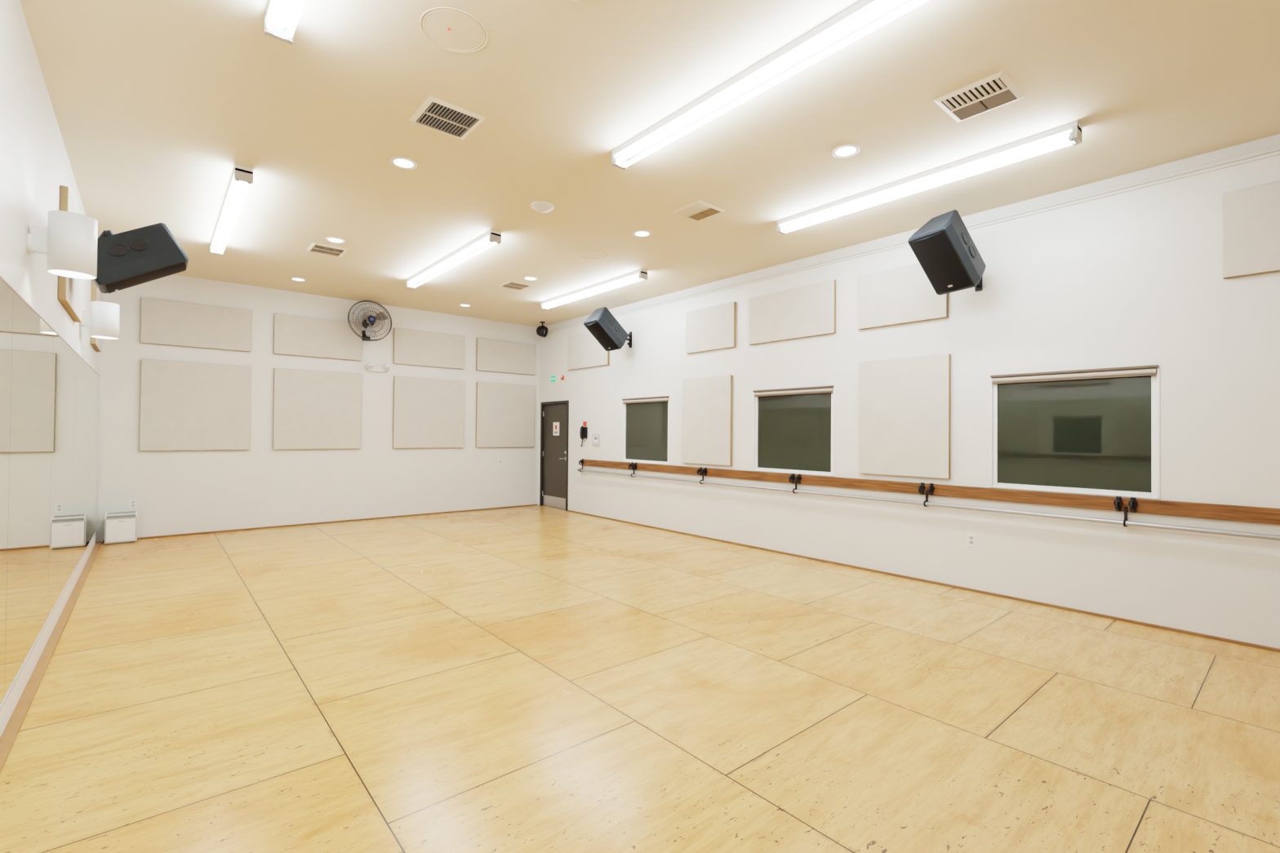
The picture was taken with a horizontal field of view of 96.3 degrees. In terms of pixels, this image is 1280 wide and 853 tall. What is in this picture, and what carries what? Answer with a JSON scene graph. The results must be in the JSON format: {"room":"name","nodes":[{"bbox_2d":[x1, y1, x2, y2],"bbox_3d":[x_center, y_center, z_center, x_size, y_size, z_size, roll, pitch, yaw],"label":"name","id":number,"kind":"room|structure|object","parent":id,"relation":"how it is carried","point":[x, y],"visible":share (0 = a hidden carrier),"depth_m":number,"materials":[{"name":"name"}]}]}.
{"room":"exercise studio","nodes":[
{"label":"exercise studio","id":0,"kind":"room"},
{"bbox_2d":[0,0,99,373],"bbox_3d":[-3.158,-0.324,2.778,0.150,3.622,12.122,1,-1,-40],"label":"wall","id":1,"kind":"structure","parent":0,"point":[34,162],"depth_m":3.14,"materials":[{"name":"paint"}]},
{"bbox_2d":[0,274,99,711],"bbox_3d":[-3.111,0.331,2.835,0.010,2.013,12.052,1,-1,-40],"label":"wall mirror","id":2,"kind":"object","parent":1,"relation":"attached to","point":[50,394],"visible":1,"depth_m":3.49,"materials":[{"name":"grey mirror"}]},
{"bbox_2d":[0,532,102,773],"bbox_3d":[-3.087,1.413,2.820,0.062,0.150,12.106,1,-1,-40],"label":"baseboard","id":3,"kind":"structure","parent":1,"relation":"attached to","point":[14,711],"depth_m":3.49,"materials":[{"name":"brown wood"}]},
{"bbox_2d":[26,210,97,279],"bbox_3d":[-3.273,-1.034,3.259,0.276,0.330,0.204,1,-1,-40],"label":"wall sconce","id":4,"kind":"object","parent":1,"relation":"attached to","point":[68,241],"visible":1,"depth_m":3.20,"materials":[{"name":"white ceramic"}]},
{"bbox_2d":[57,185,82,322],"bbox_3d":[-4.590,-1.340,4.634,0.044,0.830,1.200,1,-1,-40],"label":"acoustic panel","id":5,"kind":"object","parent":1,"relation":"attached to","point":[69,289],"visible":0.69,"depth_m":4.36,"materials":[{"name":"fabric"}]},
{"bbox_2d":[90,279,102,351],"bbox_3d":[-6.372,-1.332,6.729,0.044,0.830,0.900,1,-1,-40],"label":"acoustic panel","id":6,"kind":"object","parent":1,"relation":"attached to","point":[96,295],"visible":0.44,"depth_m":6.40,"materials":[{"name":"fabric"}]},
{"bbox_2d":[79,301,119,339],"bbox_3d":[-5.204,-1.026,5.528,0.276,0.330,0.204,1,-1,-40],"label":"wall sconce","id":7,"kind":"object","parent":1,"relation":"attached to","point":[103,318],"visible":0.93,"depth_m":5.47,"materials":[{"name":"white ceramic"}]},
{"bbox_2d":[92,222,188,293],"bbox_3d":[-4.111,-1.364,4.648,0.700,0.600,0.370,1,-1,-40],"label":"loudspeaker","id":8,"kind":"object","parent":1,"relation":"attached to","point":[134,257],"visible":0.86,"depth_m":4.55,"materials":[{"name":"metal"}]},
{"bbox_2d":[96,274,539,542],"bbox_3d":[-4.590,-0.259,9.615,6.830,3.622,0.150,1,-1,-40],"label":"wall","id":9,"kind":"structure","parent":0,"point":[175,492],"depth_m":8.82,"materials":[{"name":"paint"}]},
{"bbox_2d":[128,499,136,508],"bbox_3d":[-6.767,1.032,7.654,0.070,0.115,0.008,1,-1,-40],"label":"wall outlet","id":10,"kind":"object","parent":9,"relation":"attached to","point":[132,502],"visible":1,"depth_m":7.65,"materials":[{"name":"white plastic"}]},
{"bbox_2d":[139,358,250,450],"bbox_3d":[-6.235,-0.283,8.087,1.225,1.235,0.044,1,-1,-40],"label":"acoustic panel","id":11,"kind":"object","parent":9,"relation":"attached to","point":[185,406],"visible":1,"depth_m":8.04,"materials":[{"name":"fabric"}]},
{"bbox_2d":[140,297,251,351],"bbox_3d":[-6.229,-1.420,8.097,1.235,0.610,0.044,1,-1,-40],"label":"acoustic panel","id":12,"kind":"object","parent":9,"relation":"attached to","point":[166,322],"visible":1,"depth_m":8.05,"materials":[{"name":"fabric"}]},
{"bbox_2d":[272,368,361,449],"bbox_3d":[-5.077,-0.261,9.072,1.225,1.235,0.044,1,-1,-40],"label":"acoustic panel","id":13,"kind":"object","parent":9,"relation":"attached to","point":[313,409],"visible":1,"depth_m":9.02,"materials":[{"name":"fabric"}]},
{"bbox_2d":[273,313,362,360],"bbox_3d":[-5.071,-1.399,9.082,1.235,0.610,0.044,1,-1,-40],"label":"acoustic panel","id":14,"kind":"object","parent":9,"relation":"attached to","point":[296,335],"visible":0.88,"depth_m":9.03,"materials":[{"name":"fabric"}]},
{"bbox_2d":[102,504,537,542],"bbox_3d":[-4.532,1.541,9.550,6.446,0.022,0.014,1,-1,-40],"label":"baseboard","id":15,"kind":"structure","parent":9,"relation":"attached to","point":[158,536],"depth_m":9.05,"materials":[{"name":"brown wood"}]},
{"bbox_2d":[347,300,391,341],"bbox_3d":[-4.438,-1.710,9.360,0.662,0.661,0.443,1,-1,-40],"label":"wall fan","id":16,"kind":"object","parent":9,"relation":"attached to","point":[368,322],"visible":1,"depth_m":9.23,"materials":[{"name":"metal"}]},
{"bbox_2d":[366,362,391,372],"bbox_3d":[-4.386,-0.988,9.606,0.369,0.133,0.131,1,-1,-40],"label":"emergency light","id":17,"kind":"object","parent":9,"relation":"attached to","point":[371,368],"visible":1,"depth_m":9.62,"materials":[{"name":"white plastic"}]},
{"bbox_2d":[392,376,464,448],"bbox_3d":[-3.741,-0.236,10.209,1.245,1.235,0.044,1,-1,-40],"label":"acoustic panel","id":18,"kind":"object","parent":9,"relation":"attached to","point":[428,413],"visible":1,"depth_m":10.16,"materials":[{"name":"fabric"}]},
{"bbox_2d":[393,328,464,368],"bbox_3d":[-3.734,-1.374,10.219,1.255,0.610,0.044,1,-1,-40],"label":"acoustic panel","id":19,"kind":"object","parent":9,"relation":"attached to","point":[411,347],"visible":1,"depth_m":10.17,"materials":[{"name":"fabric"}]},
{"bbox_2d":[475,382,534,447],"bbox_3d":[-2.604,-0.215,11.176,1.230,1.235,0.044,1,-1,-40],"label":"acoustic panel","id":20,"kind":"object","parent":9,"relation":"attached to","point":[505,412],"visible":1,"depth_m":11.12,"materials":[{"name":"fabric"}]},
{"bbox_2d":[475,337,535,374],"bbox_3d":[-2.598,-1.353,11.186,1.240,0.610,0.044,1,-1,-40],"label":"acoustic panel","id":21,"kind":"object","parent":9,"relation":"attached to","point":[492,355],"visible":1,"depth_m":11.15,"materials":[{"name":"fabric"}]},
{"bbox_2d":[0,505,1279,852],"bbox_3d":[-0.631,1.583,4.920,6.830,0.100,12.422,1,-1,-40],"label":"floor","id":22,"kind":"structure","parent":0,"point":[534,678],"depth_m":3.08,"materials":[{"name":"brown wood"}]},
{"bbox_2d":[104,511,137,545],"bbox_3d":[-6.731,1.314,7.443,0.310,0.388,0.232,1,-1,-40],"label":"air purifier","id":23,"kind":"object","parent":22,"relation":"on","point":[121,527],"visible":1,"depth_m":7.36,"materials":[{"name":"white plastic"}]},
{"bbox_2d":[19,0,1279,326],"bbox_3d":[-0.598,-2.138,4.963,6.830,0.100,12.422,1,-1,-40],"label":"ceiling","id":24,"kind":"structure","parent":0,"point":[156,104],"depth_m":3.93,"materials":[{"name":"paint"}]},
{"bbox_2d":[209,164,253,254],"bbox_3d":[-4.051,-2.052,5.640,0.124,0.117,2.570,1,-1,-40],"label":"fluorescent ceiling light","id":25,"kind":"object","parent":24,"relation":"attached to","point":[242,179],"visible":1,"depth_m":5.29,"materials":[{"name":"white plastic"}]},
{"bbox_2d":[263,0,306,44],"bbox_3d":[-1.085,-2.067,2.046,0.124,0.117,2.450,1,-1,-40],"label":"fluorescent ceiling light","id":26,"kind":"object","parent":24,"relation":"attached to","point":[282,17],"visible":1,"depth_m":2.87,"materials":[{"name":"white plastic"}]},
{"bbox_2d":[290,277,306,281],"bbox_3d":[-4.846,-2.085,8.135,0.196,0.009,0.196,1,-1,-40],"label":"recessed light","id":27,"kind":"object","parent":24,"relation":"in","point":[299,279],"visible":1,"depth_m":8.14,"materials":[{"name":"white plastic"}]},
{"bbox_2d":[306,242,348,256],"bbox_3d":[-3.706,-2.087,6.794,0.380,0.014,0.380,1,-1,-40],"label":"ceiling air vent","id":28,"kind":"object","parent":24,"relation":"in","point":[315,247],"depth_m":6.77,"materials":[{"name":"white metal"}]},
{"bbox_2d":[325,236,345,243],"bbox_3d":[-3.422,-2.091,6.445,0.196,0.009,0.196,1,-1,-40],"label":"recessed light","id":29,"kind":"object","parent":24,"relation":"in","point":[336,240],"visible":1,"depth_m":6.45,"materials":[{"name":"white plastic"}]},
{"bbox_2d":[390,156,417,168],"bbox_3d":[-1.884,-2.099,4.576,0.196,0.009,0.196,1,-1,-40],"label":"recessed light","id":30,"kind":"object","parent":24,"relation":"in","point":[406,163],"visible":1,"depth_m":4.57,"materials":[{"name":"white plastic"}]},
{"bbox_2d":[408,95,486,139],"bbox_3d":[-1.319,-2.099,3.927,0.390,0.014,0.390,1,-1,-40],"label":"ceiling air vent","id":31,"kind":"object","parent":24,"relation":"in","point":[435,113],"depth_m":3.91,"materials":[{"name":"white metal"}]},
{"bbox_2d":[419,7,487,53],"bbox_3d":[-0.992,-2.111,3.064,0.345,0.008,0.345,1,-1,-40],"label":"ceiling speaker","id":32,"kind":"object","parent":24,"relation":"attached to","point":[448,28],"visible":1,"depth_m":3.04,"materials":[{"name":"paint"}]},
{"bbox_2d":[406,229,501,288],"bbox_3d":[-2.390,-2.021,7.113,0.124,0.117,2.640,1,-1,-40],"label":"fluorescent ceiling light","id":33,"kind":"object","parent":24,"relation":"attached to","point":[491,236],"visible":1,"depth_m":6.82,"materials":[{"name":"white plastic"}]},
{"bbox_2d":[458,303,471,306],"bbox_3d":[-2.960,-2.050,9.713,0.196,0.009,0.196,1,-1,-40],"label":"recessed light","id":34,"kind":"object","parent":24,"relation":"in","point":[460,304],"visible":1,"depth_m":9.71,"materials":[{"name":"white plastic"}]},
{"bbox_2d":[497,280,533,289],"bbox_3d":[-1.813,-2.053,8.365,0.380,0.014,0.380,1,-1,-40],"label":"ceiling air vent","id":35,"kind":"object","parent":24,"relation":"in","point":[510,284],"depth_m":8.33,"materials":[{"name":"white metal"}]},
{"bbox_2d":[523,276,537,280],"bbox_3d":[-1.525,-2.057,7.980,0.196,0.009,0.196,1,-1,-40],"label":"recessed light","id":36,"kind":"object","parent":24,"relation":"in","point":[529,278],"visible":1,"depth_m":7.99,"materials":[{"name":"white plastic"}]},
{"bbox_2d":[536,321,547,337],"bbox_3d":[-1.906,-1.880,11.131,0.214,0.298,0.240,0,-1,10],"label":"spotlight","id":37,"kind":"object","parent":24,"relation":"hanging from","point":[541,331],"visible":1,"depth_m":11.07,"materials":[{"name":"black plastic"}]},
{"bbox_2d":[530,200,554,213],"bbox_3d":[-0.923,-2.064,5.420,0.220,0.042,0.220,1,-1,-40],"label":"smoke detector","id":38,"kind":"object","parent":24,"relation":"attached to","point":[540,206],"visible":1,"depth_m":5.37,"materials":[{"name":"plastic"}]},
{"bbox_2d":[578,249,607,258],"bbox_3d":[-0.564,-2.065,6.881,0.345,0.005,0.345,1,-1,-40],"label":"ceiling speaker","id":39,"kind":"object","parent":24,"relation":"attached to","point":[585,250],"visible":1,"depth_m":6.91,"materials":[{"name":"paint"}]},
{"bbox_2d":[540,269,647,309],"bbox_3d":[-0.762,-1.990,8.471,0.124,0.117,2.520,1,-1,-40],"label":"fluorescent ceiling light","id":40,"kind":"object","parent":24,"relation":"attached to","point":[638,275],"visible":1,"depth_m":8.26,"materials":[{"name":"white plastic"}]},
{"bbox_2d":[632,230,651,237],"bbox_3d":[0.023,-2.064,6.146,0.196,0.009,0.196,1,-1,-40],"label":"recessed light","id":41,"kind":"object","parent":24,"relation":"in","point":[642,233],"visible":1,"depth_m":6.14,"materials":[{"name":"white plastic"}]},
{"bbox_2d":[671,200,725,221],"bbox_3d":[0.561,-2.064,5.514,0.380,0.014,0.380,1,-1,-40],"label":"ceiling air vent","id":42,"kind":"object","parent":24,"relation":"in","point":[699,210],"depth_m":5.48,"materials":[{"name":"white metal"}]},
{"bbox_2d":[611,0,928,169],"bbox_3d":[0.624,-2.035,3.447,0.124,0.117,2.450,1,-1,-40],"label":"fluorescent ceiling light","id":43,"kind":"object","parent":24,"relation":"attached to","point":[861,12],"visible":1,"depth_m":3.27,"materials":[{"name":"white plastic"}]},
{"bbox_2d":[831,144,859,158],"bbox_3d":[1.550,-2.071,4.320,0.196,0.009,0.196,1,-1,-40],"label":"recessed light","id":44,"kind":"object","parent":24,"relation":"in","point":[842,151],"visible":1,"depth_m":4.32,"materials":[{"name":"white plastic"}]},
{"bbox_2d":[776,120,1082,234],"bbox_3d":[2.205,-2.006,4.845,0.124,0.117,2.450,1,-1,-40],"label":"fluorescent ceiling light","id":45,"kind":"object","parent":24,"relation":"attached to","point":[1071,133],"visible":1,"depth_m":4.55,"materials":[{"name":"white plastic"}]},
{"bbox_2d":[933,70,1026,122],"bbox_3d":[2.147,-2.071,3.633,0.400,0.014,0.400,1,-1,-40],"label":"ceiling air vent","id":46,"kind":"object","parent":24,"relation":"in","point":[997,90],"depth_m":3.61,"materials":[{"name":"white metal"}]},
{"bbox_2d":[537,133,1279,648],"bbox_3d":[1.929,-0.230,7.106,0.150,3.622,12.122,1,-1,-40],"label":"wall","id":47,"kind":"structure","parent":0,"point":[1134,277],"depth_m":5.11,"materials":[{"name":"paint"}]},
{"bbox_2d":[550,374,556,382],"bbox_3d":[-1.696,-0.934,11.238,0.035,0.140,0.210,1,-1,-40],"label":"exit sign","id":48,"kind":"object","parent":47,"relation":"attached to","point":[553,378],"visible":1,"depth_m":11.22,"materials":[{"name":"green plastic"}]},
{"bbox_2d":[539,400,568,511],"bbox_3d":[-1.651,0.552,11.244,0.160,2.088,1.000,1,-1,-40],"label":"door","id":49,"kind":"structure","parent":47,"relation":"in","point":[554,415],"depth_m":11.25,"materials":[{"name":"paint"}]},
{"bbox_2d":[579,422,587,446],"bbox_3d":[-1.035,0.139,10.379,0.111,0.454,0.133,1,-1,-40],"label":"wall telephone","id":50,"kind":"object","parent":47,"relation":"attached to","point":[584,430],"visible":1,"depth_m":10.36,"materials":[{"name":"black plastic"}]},
{"bbox_2d":[567,333,609,370],"bbox_3d":[-0.944,-1.370,10.356,0.044,0.615,1.250,1,-1,-40],"label":"acoustic panel","id":51,"kind":"object","parent":47,"relation":"attached to","point":[584,351],"visible":0.76,"depth_m":10.37,"materials":[{"name":"fabric"}]},
{"bbox_2d":[591,434,599,445],"bbox_3d":[-0.780,0.242,10.142,0.027,0.200,0.200,1,-1,-40],"label":"wall control panel","id":52,"kind":"object","parent":47,"relation":"attached to","point":[596,437],"visible":1,"depth_m":10.11,"materials":[{"name":"grey plastic"}]},
{"bbox_2d":[583,306,631,351],"bbox_3d":[-0.461,-1.544,9.185,0.831,0.648,0.370,1,-1,-40],"label":"loudspeaker","id":53,"kind":"object","parent":47,"relation":"attached to","point":[602,324],"visible":1,"depth_m":9.01,"materials":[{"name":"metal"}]},
{"bbox_2d":[622,395,669,465],"bbox_3d":[0.105,0.063,9.182,0.130,1.051,1.142,1,-1,-40],"label":"window","id":54,"kind":"structure","parent":47,"relation":"in","point":[646,420],"depth_m":9.17,"materials":[{"name":"grey glass"}]},
{"bbox_2d":[681,374,733,466],"bbox_3d":[0.937,-0.081,8.117,0.044,1.230,0.930,1,-1,-40],"label":"acoustic panel","id":55,"kind":"object","parent":47,"relation":"attached to","point":[707,402],"visible":1,"depth_m":8.07,"materials":[{"name":"fabric"}]},
{"bbox_2d":[685,301,736,353],"bbox_3d":[0.984,-1.379,8.090,0.044,0.615,0.920,1,-1,-40],"label":"acoustic panel","id":56,"kind":"object","parent":47,"relation":"attached to","point":[713,327],"visible":1,"depth_m":8.04,"materials":[{"name":"fabric"}]},
{"bbox_2d":[748,280,835,345],"bbox_3d":[1.846,-1.383,7.077,0.044,0.615,1.240,1,-1,-40],"label":"acoustic panel","id":57,"kind":"object","parent":47,"relation":"attached to","point":[810,310],"visible":1,"depth_m":7.01,"materials":[{"name":"fabric"}]},
{"bbox_2d":[752,385,835,476],"bbox_3d":[1.891,0.055,7.083,0.130,1.051,1.172,1,-1,-40],"label":"window","id":58,"kind":"structure","parent":47,"relation":"in","point":[793,428],"depth_m":7.05,"materials":[{"name":"white glass"}]},
{"bbox_2d":[857,262,948,329],"bbox_3d":[2.739,-1.377,6.028,0.044,0.595,0.935,1,-1,-40],"label":"acoustic panel","id":59,"kind":"object","parent":47,"relation":"attached to","point":[902,295],"visible":0.76,"depth_m":6.03,"materials":[{"name":"fabric"}]},
{"bbox_2d":[858,353,951,479],"bbox_3d":[2.742,-0.099,5.997,0.044,1.230,0.940,1,-1,-40],"label":"acoustic panel","id":60,"kind":"object","parent":47,"relation":"attached to","point":[904,419],"visible":1,"depth_m":5.94,"materials":[{"name":"fabric"}]},
{"bbox_2d":[547,145,1279,332],"bbox_3d":[1.877,-1.925,7.067,0.028,0.060,12.122,1,-1,-40],"label":"trim","id":61,"kind":"structure","parent":47,"relation":"attached to","point":[1275,150],"depth_m":5.14,"materials":[{"name":"paint"}]},
{"bbox_2d":[567,510,1279,652],"bbox_3d":[2.205,1.567,6.616,0.014,0.022,11.030,1,-1,-40],"label":"baseboard","id":62,"kind":"structure","parent":47,"relation":"attached to","point":[1256,646],"depth_m":5.28,"materials":[{"name":"brown wood"}]},
{"bbox_2d":[577,458,1279,540],"bbox_3d":[2.093,0.690,6.683,0.120,0.235,9.872,1,-1,-40],"label":"ballet barre","id":63,"kind":"object","parent":47,"relation":"attached to","point":[1132,504],"visible":1,"depth_m":5.25,"materials":[{"name":"brown wood"}]},
{"bbox_2d":[907,209,986,294],"bbox_3d":[2.889,-1.563,5.211,0.875,0.673,0.370,1,-1,-25],"label":"loudspeaker","id":64,"kind":"object","parent":47,"relation":"attached to","point":[944,247],"visible":1,"depth_m":5.04,"materials":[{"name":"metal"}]},
{"bbox_2d":[967,533,975,546],"bbox_3d":[3.173,1.089,5.492,0.009,0.116,0.072,1,-1,-40],"label":"wall outlet","id":65,"kind":"object","parent":47,"relation":"attached to","point":[971,537],"visible":1,"depth_m":5.49,"materials":[{"name":"white plastic"}]},
{"bbox_2d":[990,364,1159,499],"bbox_3d":[3.702,0.047,4.955,0.130,1.051,1.192,1,-1,-40],"label":"window","id":66,"kind":"structure","parent":47,"relation":"in","point":[1088,431],"depth_m":4.89,"materials":[{"name":"white glass"}]},
{"bbox_2d":[1222,180,1279,278],"bbox_3d":[4.681,-1.400,3.745,0.044,0.625,1.230,1,-1,-40],"label":"acoustic panel","id":67,"kind":"object","parent":47,"relation":"attached to","point":[1251,215],"visible":1,"depth_m":4.09,"materials":[{"name":"fabric"}]}
]}

